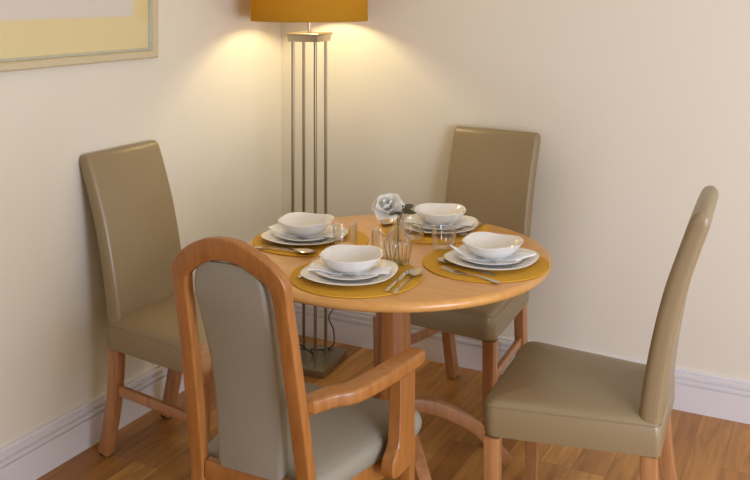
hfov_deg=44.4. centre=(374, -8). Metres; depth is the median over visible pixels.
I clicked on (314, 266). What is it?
napkin
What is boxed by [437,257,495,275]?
spoon
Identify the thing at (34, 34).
framed picture
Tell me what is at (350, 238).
placemat
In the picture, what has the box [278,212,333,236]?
bowl
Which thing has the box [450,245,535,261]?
napkin
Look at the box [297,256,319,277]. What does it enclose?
fork
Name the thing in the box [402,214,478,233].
dinner plate
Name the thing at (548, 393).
dining chair
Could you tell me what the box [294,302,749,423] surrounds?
baseboard
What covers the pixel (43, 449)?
baseboard
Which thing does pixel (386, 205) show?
rose spray
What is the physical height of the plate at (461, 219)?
0.016 m
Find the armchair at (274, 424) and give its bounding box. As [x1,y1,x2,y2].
[171,236,424,479]
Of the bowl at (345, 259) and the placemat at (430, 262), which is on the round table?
the placemat at (430, 262)
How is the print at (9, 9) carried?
attached to the framed picture at (34, 34)
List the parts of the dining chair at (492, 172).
leg, leg, seat, leg, backrest, leg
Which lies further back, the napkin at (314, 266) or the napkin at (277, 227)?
the napkin at (277, 227)
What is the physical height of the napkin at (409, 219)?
0.017 m
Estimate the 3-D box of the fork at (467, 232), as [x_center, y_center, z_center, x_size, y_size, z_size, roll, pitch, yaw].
[0.337,0.811,3.161,0.025,0.007,0.206,0,0,31]
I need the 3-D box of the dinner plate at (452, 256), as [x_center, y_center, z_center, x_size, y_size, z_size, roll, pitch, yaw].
[0.354,0.806,2.788,0.266,0.020,0.266,0,0,33]
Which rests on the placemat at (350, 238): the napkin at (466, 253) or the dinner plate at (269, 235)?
the dinner plate at (269, 235)
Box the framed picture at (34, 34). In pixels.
[0,0,157,71]
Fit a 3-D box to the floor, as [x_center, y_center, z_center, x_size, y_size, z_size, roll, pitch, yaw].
[0.249,1.620,1.235,4.300,0.100,5.100,0,0,27]
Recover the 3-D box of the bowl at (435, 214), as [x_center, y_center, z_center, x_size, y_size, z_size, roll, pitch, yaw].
[0.226,0.776,3.194,0.181,0.054,0.181,0,0,8]
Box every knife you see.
[263,243,317,253]
[385,269,409,291]
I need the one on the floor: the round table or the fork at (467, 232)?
the round table
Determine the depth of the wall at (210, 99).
3.24 m
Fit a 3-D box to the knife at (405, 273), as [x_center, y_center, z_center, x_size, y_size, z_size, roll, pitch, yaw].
[0.066,0.813,2.602,0.016,0.004,0.215,0,0,19]
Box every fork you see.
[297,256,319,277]
[440,266,500,282]
[457,223,485,234]
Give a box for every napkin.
[268,223,339,238]
[308,263,390,275]
[405,217,473,226]
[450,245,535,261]
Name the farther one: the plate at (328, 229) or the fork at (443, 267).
the plate at (328, 229)
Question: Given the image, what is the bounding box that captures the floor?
[36,335,749,479]
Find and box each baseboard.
[0,364,184,479]
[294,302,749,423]
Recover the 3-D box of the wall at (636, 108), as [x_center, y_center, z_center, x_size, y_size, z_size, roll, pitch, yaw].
[1.370,0.345,3.425,4.300,2.450,0.122,0,0,27]
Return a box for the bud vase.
[384,217,411,266]
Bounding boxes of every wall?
[0,0,280,447]
[281,0,749,379]
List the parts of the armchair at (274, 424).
armrest, panel, frame, rail, seat, armrest, seat rail, leg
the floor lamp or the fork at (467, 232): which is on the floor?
the floor lamp
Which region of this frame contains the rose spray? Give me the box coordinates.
[371,193,416,219]
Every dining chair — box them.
[80,140,272,456]
[373,126,540,424]
[483,186,718,479]
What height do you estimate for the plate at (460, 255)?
0.016 m
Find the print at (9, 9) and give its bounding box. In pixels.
[0,0,132,19]
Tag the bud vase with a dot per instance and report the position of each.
(397, 244)
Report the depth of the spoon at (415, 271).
2.65 m
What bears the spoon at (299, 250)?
on the placemat at (350, 238)
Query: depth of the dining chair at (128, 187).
3.14 m
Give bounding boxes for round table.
[248,215,551,479]
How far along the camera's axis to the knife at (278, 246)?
2.93 m
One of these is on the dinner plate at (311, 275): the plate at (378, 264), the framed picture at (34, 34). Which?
the plate at (378, 264)
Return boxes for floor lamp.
[250,0,367,378]
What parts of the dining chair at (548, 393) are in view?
leg, leg, seat, leg, leg, backrest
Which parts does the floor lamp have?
rod, rod, lamp shade, rod, power cord, plate, rod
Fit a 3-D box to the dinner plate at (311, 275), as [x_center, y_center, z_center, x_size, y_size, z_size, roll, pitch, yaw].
[-0.073,0.806,2.648,0.266,0.020,0.266,0,0,19]
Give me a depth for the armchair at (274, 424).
2.11 m
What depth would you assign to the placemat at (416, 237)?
3.09 m
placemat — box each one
[253,227,368,256]
[289,258,421,297]
[378,216,488,243]
[422,246,549,282]
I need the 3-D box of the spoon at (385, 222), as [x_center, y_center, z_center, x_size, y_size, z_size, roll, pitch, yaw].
[0.079,0.810,3.294,0.043,0.010,0.212,0,0,28]
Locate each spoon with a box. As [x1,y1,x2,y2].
[255,246,313,253]
[380,214,409,224]
[392,268,423,293]
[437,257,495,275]
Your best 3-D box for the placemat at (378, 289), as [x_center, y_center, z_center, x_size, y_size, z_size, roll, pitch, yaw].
[-0.055,0.818,2.655,0.384,0.004,0.384,0,0,27]
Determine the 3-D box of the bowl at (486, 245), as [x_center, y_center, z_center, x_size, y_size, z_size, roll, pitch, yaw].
[0.358,0.776,2.792,0.181,0.054,0.181,0,0,25]
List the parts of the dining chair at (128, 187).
leg, backrest, leg, seat, leg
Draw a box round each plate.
[261,225,347,244]
[275,227,335,240]
[300,258,397,285]
[316,262,383,279]
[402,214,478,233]
[411,216,466,229]
[444,245,538,269]
[459,249,523,264]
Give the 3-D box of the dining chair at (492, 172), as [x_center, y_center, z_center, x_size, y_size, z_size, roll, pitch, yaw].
[0.350,1.062,3.507,0.490,1.016,0.583,0,0,33]
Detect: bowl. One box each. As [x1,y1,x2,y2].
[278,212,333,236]
[319,244,382,274]
[414,203,465,225]
[462,232,523,259]
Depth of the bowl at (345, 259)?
2.69 m
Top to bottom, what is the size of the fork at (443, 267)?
0.007 m

